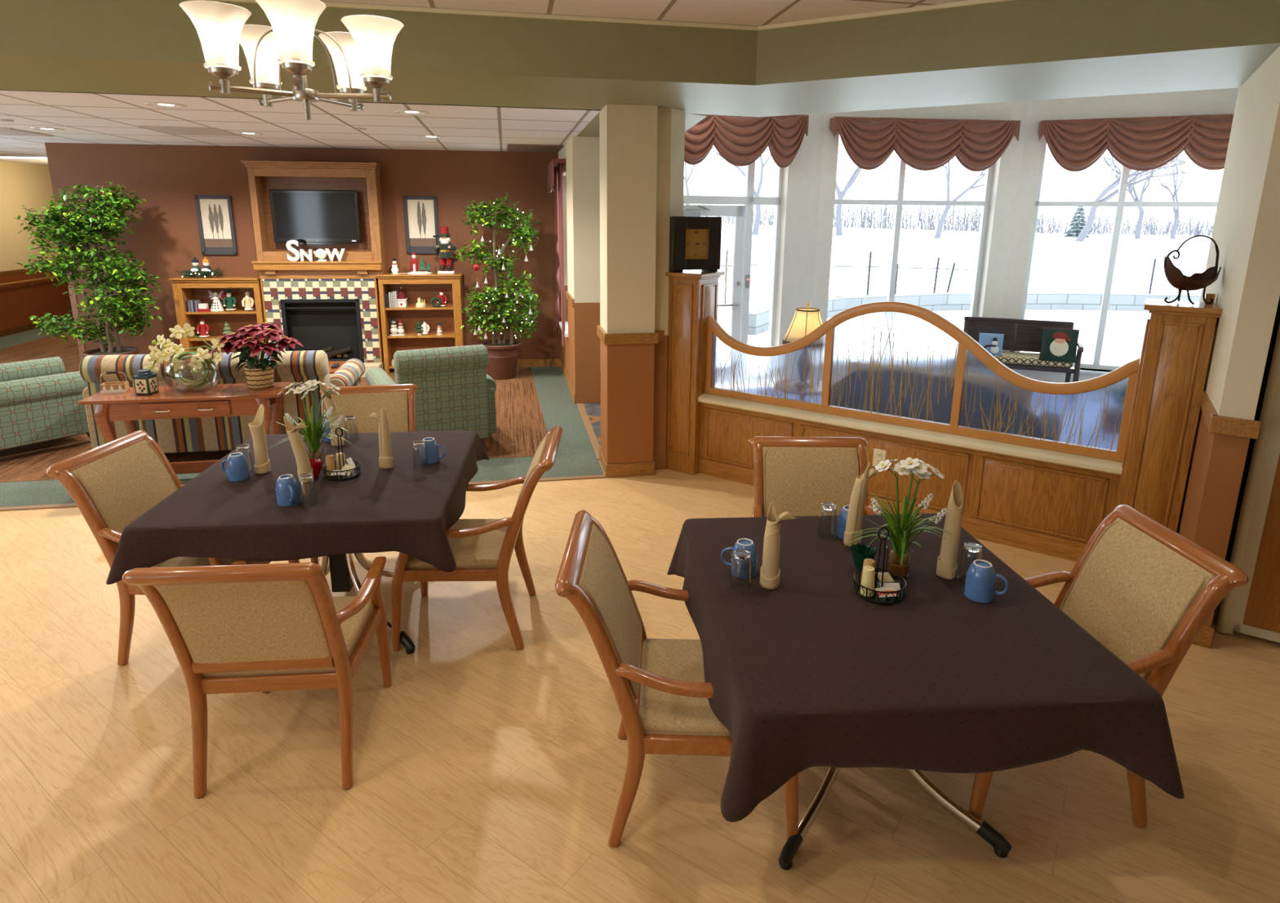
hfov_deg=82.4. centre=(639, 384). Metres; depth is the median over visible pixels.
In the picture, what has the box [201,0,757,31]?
trim
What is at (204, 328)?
figurine
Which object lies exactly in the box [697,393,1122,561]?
wall
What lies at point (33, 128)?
recessed light
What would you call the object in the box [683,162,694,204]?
bare tree
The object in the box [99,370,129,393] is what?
wire basket
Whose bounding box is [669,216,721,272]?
mantel clock
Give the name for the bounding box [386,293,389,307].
book
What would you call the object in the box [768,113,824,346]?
wall
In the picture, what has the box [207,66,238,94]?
socket
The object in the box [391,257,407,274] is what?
snowman figurine
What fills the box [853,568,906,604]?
basket
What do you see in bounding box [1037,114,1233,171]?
window valance
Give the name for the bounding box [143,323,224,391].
orchids
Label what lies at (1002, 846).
dining table
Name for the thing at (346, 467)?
packet
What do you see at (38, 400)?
sofa
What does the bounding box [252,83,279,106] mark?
socket
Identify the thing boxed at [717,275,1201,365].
snow
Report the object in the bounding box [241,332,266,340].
flower
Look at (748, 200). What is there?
window
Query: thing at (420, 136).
recessed light
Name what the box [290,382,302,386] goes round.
flower
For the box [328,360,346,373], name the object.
end table
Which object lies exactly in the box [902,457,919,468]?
flower
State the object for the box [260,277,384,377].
fireplace
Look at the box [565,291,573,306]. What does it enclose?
trim
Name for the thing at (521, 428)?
floor
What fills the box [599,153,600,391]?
wall
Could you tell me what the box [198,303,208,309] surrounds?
box
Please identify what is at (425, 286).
bookcase
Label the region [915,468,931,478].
flower
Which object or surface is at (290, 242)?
decorative piece
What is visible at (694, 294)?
pillar
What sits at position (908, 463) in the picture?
flower
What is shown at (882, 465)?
flower
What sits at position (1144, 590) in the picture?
dining chair
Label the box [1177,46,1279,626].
wall
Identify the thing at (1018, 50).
ceiling beam
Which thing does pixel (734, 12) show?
ceiling
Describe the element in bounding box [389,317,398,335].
snowman figurine
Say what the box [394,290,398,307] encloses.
book
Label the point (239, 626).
dining chair
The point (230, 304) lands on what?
figurine
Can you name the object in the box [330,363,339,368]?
remote control
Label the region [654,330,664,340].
trim
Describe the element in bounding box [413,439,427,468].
tumbler
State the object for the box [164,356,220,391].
bowl
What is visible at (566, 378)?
baseboard
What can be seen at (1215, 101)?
wall
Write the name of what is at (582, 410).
trim
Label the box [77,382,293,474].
console table
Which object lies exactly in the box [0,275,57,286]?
handrail
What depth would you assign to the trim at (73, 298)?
8.86 m
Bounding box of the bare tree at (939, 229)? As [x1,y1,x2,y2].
[933,161,985,238]
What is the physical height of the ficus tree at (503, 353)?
2.251 m
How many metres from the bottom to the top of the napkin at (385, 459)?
0.315 m
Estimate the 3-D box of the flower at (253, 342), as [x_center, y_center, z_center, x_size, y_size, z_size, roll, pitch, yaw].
[-2.804,-0.294,5.235,0.216,0.085,0.187,-2,13,-10]
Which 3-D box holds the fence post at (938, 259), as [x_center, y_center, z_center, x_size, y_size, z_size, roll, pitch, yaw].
[7.588,-2.659,18.773,0.096,1.201,0.047,1,13,0]
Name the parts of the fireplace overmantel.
panel, cross rail, cornice, panel, cross rail, panel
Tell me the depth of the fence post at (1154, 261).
20.01 m
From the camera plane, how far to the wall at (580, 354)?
7.64 m
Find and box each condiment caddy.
[322,426,360,479]
[853,526,906,604]
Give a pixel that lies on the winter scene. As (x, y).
(414, 262)
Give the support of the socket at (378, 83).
attached to the chandelier at (361, 56)
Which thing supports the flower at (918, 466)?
on the potted paperwhites at (898, 562)
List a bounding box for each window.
[558,320,568,337]
[683,161,782,346]
[826,134,993,320]
[1016,136,1217,374]
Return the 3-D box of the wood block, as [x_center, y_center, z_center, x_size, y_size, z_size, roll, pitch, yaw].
[3.044,-0.462,3.907,0.040,0.050,0.040,9,16,34]
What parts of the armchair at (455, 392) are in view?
panel, leg, arm panel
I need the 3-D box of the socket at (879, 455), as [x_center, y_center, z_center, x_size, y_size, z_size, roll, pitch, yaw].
[1.613,0.472,4.926,0.038,0.037,0.003,9,16,34]
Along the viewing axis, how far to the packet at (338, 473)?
3.47 m
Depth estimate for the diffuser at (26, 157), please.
10.39 m
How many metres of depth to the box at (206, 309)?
8.85 m
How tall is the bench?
0.834 m
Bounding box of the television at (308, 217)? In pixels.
[269,189,362,244]
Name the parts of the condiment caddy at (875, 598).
plate, handle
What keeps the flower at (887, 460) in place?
on the potted paperwhites at (898, 562)
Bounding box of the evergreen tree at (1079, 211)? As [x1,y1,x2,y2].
[1063,206,1090,237]
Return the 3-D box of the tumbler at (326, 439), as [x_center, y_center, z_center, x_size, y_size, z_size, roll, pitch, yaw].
[-1.726,0.245,4.076,0.095,0.120,0.120,-11,17,-40]
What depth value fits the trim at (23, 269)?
12.01 m
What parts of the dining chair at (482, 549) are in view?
leg, leg, seat, seat frame, armrest, armrest, leg, backrest, leg, rail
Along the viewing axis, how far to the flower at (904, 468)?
2.48 m
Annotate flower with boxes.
[209,340,242,354]
[216,333,247,345]
[230,337,264,350]
[234,324,264,338]
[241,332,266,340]
[247,342,281,357]
[253,328,287,342]
[257,323,284,332]
[270,336,303,351]
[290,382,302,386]
[292,386,305,393]
[300,384,311,389]
[304,385,317,391]
[305,379,319,386]
[330,382,340,390]
[875,459,889,469]
[875,460,891,471]
[883,458,898,462]
[893,463,911,475]
[899,458,916,468]
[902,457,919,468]
[909,466,925,474]
[913,460,927,472]
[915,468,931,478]
[916,457,931,467]
[930,465,944,479]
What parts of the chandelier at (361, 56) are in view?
knob, lamp shade, arm, knob, lamp shade, arm, lamp shade, knob, arm, rod, arm, lamp shade, arm, knob, lamp shade, knob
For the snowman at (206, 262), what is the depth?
8.76 m
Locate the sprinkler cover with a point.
(2, 120)
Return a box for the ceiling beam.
[0,0,1279,117]
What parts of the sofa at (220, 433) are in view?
arm panel, arm panel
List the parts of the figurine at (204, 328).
arm, arm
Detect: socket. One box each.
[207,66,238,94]
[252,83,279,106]
[280,62,311,91]
[339,88,364,111]
[363,76,390,102]
[876,452,882,457]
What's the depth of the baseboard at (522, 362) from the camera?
9.73 m
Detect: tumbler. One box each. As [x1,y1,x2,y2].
[236,444,253,472]
[297,472,317,506]
[322,417,330,442]
[344,414,359,440]
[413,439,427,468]
[729,549,751,592]
[817,502,836,539]
[957,542,982,582]
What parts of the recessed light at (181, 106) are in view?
bulb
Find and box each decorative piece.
[285,240,300,261]
[299,248,313,261]
[324,248,345,261]
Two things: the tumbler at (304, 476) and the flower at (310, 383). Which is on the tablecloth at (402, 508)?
the tumbler at (304, 476)
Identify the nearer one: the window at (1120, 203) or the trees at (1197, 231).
the window at (1120, 203)
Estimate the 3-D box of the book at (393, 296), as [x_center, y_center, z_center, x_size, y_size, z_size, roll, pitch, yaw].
[-3.072,-1.075,9.170,0.020,0.200,0.150,-1,13,-7]
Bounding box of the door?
[683,204,745,340]
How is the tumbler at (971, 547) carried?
on the tablecloth at (807, 671)
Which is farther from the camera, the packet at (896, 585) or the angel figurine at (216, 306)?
the angel figurine at (216, 306)
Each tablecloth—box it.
[106,430,489,584]
[666,513,1184,822]
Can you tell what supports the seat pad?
on the bench
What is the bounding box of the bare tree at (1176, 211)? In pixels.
[1155,151,1198,239]
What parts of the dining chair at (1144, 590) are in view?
leg, armrest, leg, backrest, armrest, rail, leg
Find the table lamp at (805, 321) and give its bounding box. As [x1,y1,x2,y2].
[782,302,822,344]
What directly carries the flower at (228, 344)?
on the poinsettia
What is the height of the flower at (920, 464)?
0.026 m
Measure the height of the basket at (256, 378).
0.155 m
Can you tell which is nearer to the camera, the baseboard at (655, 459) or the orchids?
the orchids
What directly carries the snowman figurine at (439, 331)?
on the bookcase at (425, 286)
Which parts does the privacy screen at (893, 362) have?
post, pane, post, pane, rail, rail, post, pane, post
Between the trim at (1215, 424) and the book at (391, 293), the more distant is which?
the book at (391, 293)
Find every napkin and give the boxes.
[248,404,271,474]
[283,415,314,482]
[320,384,344,446]
[368,407,393,469]
[760,501,796,589]
[843,462,879,546]
[936,480,963,579]
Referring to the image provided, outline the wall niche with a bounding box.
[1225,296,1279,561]
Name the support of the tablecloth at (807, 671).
on the dining table at (1002, 846)
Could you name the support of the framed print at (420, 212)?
attached to the wall at (169, 178)
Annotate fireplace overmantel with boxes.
[240,160,386,278]
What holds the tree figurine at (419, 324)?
on the bookcase at (425, 286)
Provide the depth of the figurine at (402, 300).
9.14 m
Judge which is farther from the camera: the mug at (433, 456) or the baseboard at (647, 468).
the baseboard at (647, 468)
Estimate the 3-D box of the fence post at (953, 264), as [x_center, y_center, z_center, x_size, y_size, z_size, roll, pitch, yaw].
[7.821,-2.537,18.492,0.207,1.097,0.047,1,13,0]
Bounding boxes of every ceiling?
[0,89,706,165]
[318,0,971,26]
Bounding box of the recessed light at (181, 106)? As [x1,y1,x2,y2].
[144,102,186,108]
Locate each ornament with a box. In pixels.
[313,248,327,261]
[415,297,426,307]
[472,259,479,271]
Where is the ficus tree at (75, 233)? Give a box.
[14,182,161,357]
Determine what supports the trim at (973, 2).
attached to the ceiling beam
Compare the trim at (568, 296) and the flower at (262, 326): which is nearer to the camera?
the flower at (262, 326)
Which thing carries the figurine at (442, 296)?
on the bookcase at (425, 286)
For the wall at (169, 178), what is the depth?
8.97 m
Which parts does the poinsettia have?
stem, stem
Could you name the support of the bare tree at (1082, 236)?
on the field
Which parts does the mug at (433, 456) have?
handle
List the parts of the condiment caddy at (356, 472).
handle, plate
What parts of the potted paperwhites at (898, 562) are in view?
stem, bulb, stem, bulb, stem, stem, stem, stem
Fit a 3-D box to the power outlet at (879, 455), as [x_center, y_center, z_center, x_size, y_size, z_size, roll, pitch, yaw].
[1.614,0.495,4.934,0.084,0.124,0.010,9,16,34]
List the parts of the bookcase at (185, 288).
shelf, shelf, panel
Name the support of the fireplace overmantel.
on the fireplace
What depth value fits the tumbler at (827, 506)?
2.88 m
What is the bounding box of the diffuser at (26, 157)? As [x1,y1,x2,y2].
[0,156,47,159]
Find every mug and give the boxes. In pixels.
[221,452,249,481]
[275,474,300,506]
[419,437,445,464]
[720,537,757,578]
[836,505,862,539]
[964,559,1008,603]
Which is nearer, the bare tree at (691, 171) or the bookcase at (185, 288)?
the bookcase at (185, 288)
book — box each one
[190,268,198,271]
[384,293,388,307]
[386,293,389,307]
[388,291,392,307]
[390,292,393,307]
[392,290,395,307]
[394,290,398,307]
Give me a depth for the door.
8.39 m
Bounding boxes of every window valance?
[684,114,808,168]
[829,116,1021,171]
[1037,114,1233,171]
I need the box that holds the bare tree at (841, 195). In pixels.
[835,166,862,235]
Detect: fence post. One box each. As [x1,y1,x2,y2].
[866,251,871,295]
[894,263,898,293]
[933,257,939,293]
[946,262,955,292]
[1148,258,1156,293]
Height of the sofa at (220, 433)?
0.923 m
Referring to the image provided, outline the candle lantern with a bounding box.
[132,368,159,395]
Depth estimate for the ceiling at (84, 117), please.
6.35 m
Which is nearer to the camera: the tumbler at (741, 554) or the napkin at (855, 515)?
the tumbler at (741, 554)
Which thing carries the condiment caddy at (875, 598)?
on the tablecloth at (807, 671)
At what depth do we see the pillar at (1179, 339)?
3.88 m
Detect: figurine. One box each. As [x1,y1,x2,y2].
[195,317,209,337]
[208,289,224,311]
[221,289,236,311]
[222,320,233,333]
[241,291,254,311]
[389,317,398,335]
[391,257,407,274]
[397,320,404,335]
[414,320,423,334]
[421,320,430,334]
[436,289,447,306]
[436,323,442,334]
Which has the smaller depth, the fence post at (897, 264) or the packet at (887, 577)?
the packet at (887, 577)
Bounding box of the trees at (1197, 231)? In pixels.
[683,186,1215,235]
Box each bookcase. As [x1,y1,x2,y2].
[168,276,266,352]
[376,272,465,373]
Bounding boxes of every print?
[194,195,237,254]
[403,195,439,253]
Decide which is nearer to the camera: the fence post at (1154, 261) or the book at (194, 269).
the book at (194, 269)
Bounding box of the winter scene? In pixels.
[407,252,432,275]
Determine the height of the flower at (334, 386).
0.035 m
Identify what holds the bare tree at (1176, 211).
on the field
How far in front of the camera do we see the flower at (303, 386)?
3.52 m
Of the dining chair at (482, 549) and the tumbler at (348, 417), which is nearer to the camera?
the dining chair at (482, 549)
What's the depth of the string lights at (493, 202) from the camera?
8.72 m
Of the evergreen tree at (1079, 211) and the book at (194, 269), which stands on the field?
the evergreen tree at (1079, 211)
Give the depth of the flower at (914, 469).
2.47 m
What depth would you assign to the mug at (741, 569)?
2.56 m
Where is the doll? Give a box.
[432,226,456,274]
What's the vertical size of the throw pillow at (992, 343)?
0.256 m
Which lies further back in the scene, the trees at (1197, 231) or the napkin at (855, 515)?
the trees at (1197, 231)
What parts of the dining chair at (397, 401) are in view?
leg, leg, rail, backrest, leg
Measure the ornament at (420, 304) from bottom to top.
0.120 m
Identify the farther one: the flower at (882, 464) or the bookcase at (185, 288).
the bookcase at (185, 288)
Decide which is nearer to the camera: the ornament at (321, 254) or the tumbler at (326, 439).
the tumbler at (326, 439)
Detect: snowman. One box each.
[190,257,200,274]
[200,257,211,275]
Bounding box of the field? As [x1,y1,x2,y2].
[695,216,1213,279]
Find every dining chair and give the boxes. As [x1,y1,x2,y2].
[46,430,300,665]
[121,555,391,798]
[310,383,417,564]
[391,425,562,651]
[555,510,798,853]
[748,435,877,516]
[968,504,1248,830]
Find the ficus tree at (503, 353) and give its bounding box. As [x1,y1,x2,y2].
[450,191,542,379]
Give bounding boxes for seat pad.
[992,351,1073,368]
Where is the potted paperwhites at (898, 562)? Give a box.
[843,457,952,576]
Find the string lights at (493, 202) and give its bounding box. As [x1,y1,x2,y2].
[479,202,532,337]
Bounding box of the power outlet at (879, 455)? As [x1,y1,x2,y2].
[872,448,886,466]
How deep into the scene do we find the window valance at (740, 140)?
7.74 m
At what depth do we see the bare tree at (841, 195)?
53.14 m
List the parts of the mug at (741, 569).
handle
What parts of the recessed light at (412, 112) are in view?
bulb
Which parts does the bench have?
rail, seat frame, leg, leg, armrest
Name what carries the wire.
attached to the fence post at (938, 259)
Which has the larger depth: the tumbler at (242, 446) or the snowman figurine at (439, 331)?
the snowman figurine at (439, 331)
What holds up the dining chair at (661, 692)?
on the floor at (487, 770)
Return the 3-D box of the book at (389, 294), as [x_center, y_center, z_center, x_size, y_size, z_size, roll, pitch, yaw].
[-3.119,-1.069,9.165,0.020,0.190,0.150,-1,13,-7]
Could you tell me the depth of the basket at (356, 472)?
3.49 m
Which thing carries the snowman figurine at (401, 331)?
on the bookcase at (425, 286)
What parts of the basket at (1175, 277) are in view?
dish, handle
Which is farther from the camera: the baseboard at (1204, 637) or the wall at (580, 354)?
the wall at (580, 354)
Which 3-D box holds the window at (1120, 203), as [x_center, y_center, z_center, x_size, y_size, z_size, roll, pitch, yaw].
[5.617,-1.494,8.421,2.110,2.790,0.232,6,14,21]
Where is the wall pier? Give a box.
[599,103,685,469]
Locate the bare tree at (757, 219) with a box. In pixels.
[710,147,771,235]
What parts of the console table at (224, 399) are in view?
leg, leg, handle, drawer, handle, leg, leg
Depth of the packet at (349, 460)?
3.54 m
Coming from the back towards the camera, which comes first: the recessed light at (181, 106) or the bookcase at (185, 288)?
the bookcase at (185, 288)
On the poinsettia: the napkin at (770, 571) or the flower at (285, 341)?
the flower at (285, 341)
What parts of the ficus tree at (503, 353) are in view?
pot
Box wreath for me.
[431,297,441,307]
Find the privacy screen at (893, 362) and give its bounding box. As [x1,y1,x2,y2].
[704,301,1139,462]
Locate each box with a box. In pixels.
[197,308,210,311]
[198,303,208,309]
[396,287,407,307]
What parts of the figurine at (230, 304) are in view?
arm, arm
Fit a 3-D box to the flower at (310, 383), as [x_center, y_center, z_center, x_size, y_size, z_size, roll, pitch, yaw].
[-1.579,-0.009,3.523,0.061,0.022,0.051,-4,14,-19]
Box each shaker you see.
[325,454,336,475]
[336,452,346,470]
[860,558,875,584]
[860,565,875,596]
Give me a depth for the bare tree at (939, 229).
49.88 m
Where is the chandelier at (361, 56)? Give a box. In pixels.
[179,0,404,119]
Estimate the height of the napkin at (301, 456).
0.315 m
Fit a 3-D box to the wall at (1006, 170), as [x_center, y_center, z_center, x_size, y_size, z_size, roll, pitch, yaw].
[3.248,-1.767,8.776,2.441,3.500,0.260,-1,13,-5]
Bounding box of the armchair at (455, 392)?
[364,344,496,451]
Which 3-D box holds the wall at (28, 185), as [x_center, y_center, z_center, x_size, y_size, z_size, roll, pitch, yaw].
[-9.118,-0.840,5.008,0.250,3.200,21.200,-2,13,-10]
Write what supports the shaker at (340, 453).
in the condiment caddy at (356, 472)
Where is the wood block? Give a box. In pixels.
[1204,293,1215,303]
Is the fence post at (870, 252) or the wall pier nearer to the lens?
the wall pier
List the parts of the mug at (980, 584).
handle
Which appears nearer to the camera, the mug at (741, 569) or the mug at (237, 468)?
the mug at (741, 569)
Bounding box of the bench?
[963,315,1084,382]
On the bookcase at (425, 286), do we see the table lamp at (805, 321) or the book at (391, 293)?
the book at (391, 293)
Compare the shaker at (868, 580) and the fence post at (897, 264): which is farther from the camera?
the fence post at (897, 264)
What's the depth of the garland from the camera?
8.75 m
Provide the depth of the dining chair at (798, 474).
3.49 m
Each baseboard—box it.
[0,314,72,337]
[516,359,560,367]
[560,359,575,404]
[599,448,654,477]
[653,457,657,469]
[1192,625,1214,648]
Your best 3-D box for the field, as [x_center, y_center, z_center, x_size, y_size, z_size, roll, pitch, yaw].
[20.143,-16.329,74.191,200.000,2.600,100.000,1,13,0]
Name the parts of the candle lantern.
panel, lid, panel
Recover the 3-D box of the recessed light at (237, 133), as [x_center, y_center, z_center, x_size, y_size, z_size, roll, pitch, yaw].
[-3.863,-2.492,7.218,0.262,0.036,0.262,1,13,0]
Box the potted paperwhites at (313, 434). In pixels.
[266,379,351,465]
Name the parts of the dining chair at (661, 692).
rail, leg, backrest, leg, armrest, armrest, seat frame, seat, leg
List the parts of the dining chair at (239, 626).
leg, rail, armrest, backrest, rail, seat, seat frame, leg, armrest, leg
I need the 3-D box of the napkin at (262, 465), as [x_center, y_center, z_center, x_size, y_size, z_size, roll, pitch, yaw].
[-1.837,0.262,3.526,0.076,0.334,0.074,10,16,34]
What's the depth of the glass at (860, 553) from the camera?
2.64 m
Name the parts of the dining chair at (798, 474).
armrest, leg, rail, backrest, leg, armrest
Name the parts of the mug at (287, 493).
handle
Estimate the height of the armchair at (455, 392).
0.938 m
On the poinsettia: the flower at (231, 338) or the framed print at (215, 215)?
the flower at (231, 338)
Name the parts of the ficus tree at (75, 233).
pot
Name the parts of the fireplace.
metal frame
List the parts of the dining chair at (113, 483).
leg, rail, armrest, backrest, leg, seat frame, seat, leg, leg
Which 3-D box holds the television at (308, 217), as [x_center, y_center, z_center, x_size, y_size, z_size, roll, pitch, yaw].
[-3.927,-2.033,8.895,1.010,0.647,0.128,-1,13,-7]
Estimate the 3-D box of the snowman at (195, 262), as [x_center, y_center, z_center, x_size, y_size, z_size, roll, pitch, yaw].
[-5.330,-1.419,8.769,0.098,0.219,0.107,-1,13,-7]
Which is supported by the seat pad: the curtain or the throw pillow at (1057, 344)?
the throw pillow at (1057, 344)
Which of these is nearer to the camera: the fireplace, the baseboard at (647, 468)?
the baseboard at (647, 468)
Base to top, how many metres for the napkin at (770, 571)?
0.300 m
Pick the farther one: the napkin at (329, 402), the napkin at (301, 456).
the napkin at (329, 402)
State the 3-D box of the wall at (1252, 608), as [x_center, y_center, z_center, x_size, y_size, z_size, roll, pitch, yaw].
[3.499,-0.012,2.924,1.530,2.732,0.071,9,16,34]
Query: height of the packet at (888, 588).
0.014 m
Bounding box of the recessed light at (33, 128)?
[30,127,64,131]
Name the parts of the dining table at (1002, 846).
leg, leg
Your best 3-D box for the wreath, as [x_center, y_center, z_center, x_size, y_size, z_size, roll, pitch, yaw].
[-2.563,-1.038,9.195,0.136,0.136,0.035,-1,13,-7]
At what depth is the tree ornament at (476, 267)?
8.54 m
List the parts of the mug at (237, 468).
handle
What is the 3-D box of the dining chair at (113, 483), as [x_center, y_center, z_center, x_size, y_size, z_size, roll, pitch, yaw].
[-2.112,0.747,3.433,0.769,0.946,0.610,1,13,2]
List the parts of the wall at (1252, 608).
panel frame, veneer panel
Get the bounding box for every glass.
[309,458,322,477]
[850,542,876,568]
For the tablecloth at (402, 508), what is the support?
on the dining table at (344, 575)
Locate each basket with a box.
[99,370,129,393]
[243,363,274,388]
[322,459,360,479]
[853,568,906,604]
[1163,235,1221,304]
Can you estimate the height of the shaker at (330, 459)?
0.094 m
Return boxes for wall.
[0,160,73,337]
[44,142,561,359]
[558,136,599,403]
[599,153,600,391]
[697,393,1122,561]
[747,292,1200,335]
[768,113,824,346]
[812,100,1028,323]
[1002,88,1238,382]
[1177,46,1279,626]
[1215,323,1279,642]
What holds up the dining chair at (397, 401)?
on the floor at (487, 770)
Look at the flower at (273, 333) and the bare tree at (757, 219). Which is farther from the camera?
the bare tree at (757, 219)
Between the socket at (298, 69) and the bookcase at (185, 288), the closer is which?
the socket at (298, 69)
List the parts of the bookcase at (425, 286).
shelf, shelf, panel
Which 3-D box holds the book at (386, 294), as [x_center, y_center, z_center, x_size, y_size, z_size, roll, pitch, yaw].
[-3.166,-1.059,9.162,0.020,0.170,0.150,-1,13,-7]
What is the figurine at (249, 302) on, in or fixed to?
on the bookcase at (185, 288)
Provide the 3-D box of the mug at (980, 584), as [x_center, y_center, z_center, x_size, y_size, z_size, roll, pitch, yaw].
[1.155,0.653,2.437,0.130,0.120,0.095,7,15,27]
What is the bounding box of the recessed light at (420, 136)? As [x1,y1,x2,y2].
[417,135,444,138]
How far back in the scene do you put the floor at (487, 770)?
2.64 m
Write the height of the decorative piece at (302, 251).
0.142 m
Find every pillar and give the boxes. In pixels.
[665,269,724,475]
[1115,298,1222,532]
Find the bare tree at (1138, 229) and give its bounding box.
[1097,151,1187,239]
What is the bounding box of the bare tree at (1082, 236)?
[1074,151,1192,241]
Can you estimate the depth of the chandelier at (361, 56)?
2.57 m
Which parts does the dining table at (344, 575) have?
leg, leg, leg, leg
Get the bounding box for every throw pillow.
[978,333,1004,355]
[1038,327,1079,363]
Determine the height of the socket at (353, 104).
0.084 m
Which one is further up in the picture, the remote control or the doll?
the doll
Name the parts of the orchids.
flower, flower, flower, flower, flower, flower, flower, flower, flower, stem, flower, stem, stem, stem, stem, stem, stem, stem, stem, stem, stem, flower, flower, flower, flower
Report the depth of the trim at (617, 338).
5.46 m
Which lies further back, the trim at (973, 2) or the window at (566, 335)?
the window at (566, 335)
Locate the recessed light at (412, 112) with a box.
[394,110,429,115]
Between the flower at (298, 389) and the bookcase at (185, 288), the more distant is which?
the bookcase at (185, 288)
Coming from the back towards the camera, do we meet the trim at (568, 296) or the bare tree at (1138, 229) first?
the bare tree at (1138, 229)
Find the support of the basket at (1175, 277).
on the pillar at (1179, 339)
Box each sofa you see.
[0,356,90,450]
[79,350,364,453]
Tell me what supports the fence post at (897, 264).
on the snow
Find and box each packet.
[330,470,346,475]
[340,463,354,475]
[346,457,355,467]
[874,586,898,597]
[875,572,894,582]
[879,582,900,591]
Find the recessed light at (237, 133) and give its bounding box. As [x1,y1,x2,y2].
[233,132,263,135]
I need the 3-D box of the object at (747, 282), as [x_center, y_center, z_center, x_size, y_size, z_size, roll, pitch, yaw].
[1.250,-1.196,8.479,0.040,0.150,0.026,-4,14,-19]
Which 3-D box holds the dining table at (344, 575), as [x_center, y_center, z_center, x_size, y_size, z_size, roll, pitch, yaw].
[-1.517,0.794,3.691,1.220,0.748,1.270,-1,13,-5]
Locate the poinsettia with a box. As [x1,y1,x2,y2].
[209,322,303,388]
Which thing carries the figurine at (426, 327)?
on the bookcase at (425, 286)
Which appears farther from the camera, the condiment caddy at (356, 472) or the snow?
the snow
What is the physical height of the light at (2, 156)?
0.042 m
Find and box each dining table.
[319,552,415,653]
[777,766,1012,870]
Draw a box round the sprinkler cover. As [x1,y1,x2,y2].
[0,119,13,121]
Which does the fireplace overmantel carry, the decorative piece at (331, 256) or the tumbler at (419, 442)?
the decorative piece at (331, 256)
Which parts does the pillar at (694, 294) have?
panel, panel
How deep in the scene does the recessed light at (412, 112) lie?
5.58 m
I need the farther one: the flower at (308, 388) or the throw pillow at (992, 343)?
the throw pillow at (992, 343)
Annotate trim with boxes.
[0,266,46,275]
[0,474,608,511]
[67,285,84,360]
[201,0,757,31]
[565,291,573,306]
[576,403,599,459]
[596,324,658,344]
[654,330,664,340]
[756,0,1016,31]
[1200,391,1261,439]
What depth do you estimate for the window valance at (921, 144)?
8.20 m
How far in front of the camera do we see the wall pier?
5.42 m
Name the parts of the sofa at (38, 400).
arm panel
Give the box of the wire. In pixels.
[720,264,974,271]
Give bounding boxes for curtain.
[546,159,565,349]
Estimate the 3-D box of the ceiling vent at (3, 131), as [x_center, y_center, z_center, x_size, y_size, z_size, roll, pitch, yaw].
[-6.337,-2.497,7.219,0.620,0.012,0.720,-2,13,-10]
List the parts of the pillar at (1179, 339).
panel, panel, panel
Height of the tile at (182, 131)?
0.012 m
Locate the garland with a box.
[175,268,225,277]
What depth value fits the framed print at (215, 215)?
8.84 m
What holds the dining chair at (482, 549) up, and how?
on the floor at (487, 770)
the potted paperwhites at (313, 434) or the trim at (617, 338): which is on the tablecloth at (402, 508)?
the potted paperwhites at (313, 434)
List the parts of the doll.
trouser leg, trouser leg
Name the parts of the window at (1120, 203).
sill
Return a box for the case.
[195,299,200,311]
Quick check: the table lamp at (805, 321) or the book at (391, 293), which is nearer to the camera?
the table lamp at (805, 321)
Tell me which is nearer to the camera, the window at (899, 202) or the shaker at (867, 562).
the shaker at (867, 562)
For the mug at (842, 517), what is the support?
on the tablecloth at (807, 671)
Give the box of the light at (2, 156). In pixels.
[0,154,47,159]
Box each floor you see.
[0,320,604,506]
[0,400,1279,902]
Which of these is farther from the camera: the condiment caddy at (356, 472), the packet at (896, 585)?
the condiment caddy at (356, 472)
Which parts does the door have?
handle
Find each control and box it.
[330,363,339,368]
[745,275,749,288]
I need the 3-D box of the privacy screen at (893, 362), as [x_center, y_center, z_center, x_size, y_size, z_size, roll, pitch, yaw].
[1.651,-0.146,4.863,2.808,0.818,0.051,9,16,34]
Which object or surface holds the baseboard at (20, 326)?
attached to the wall at (28, 185)

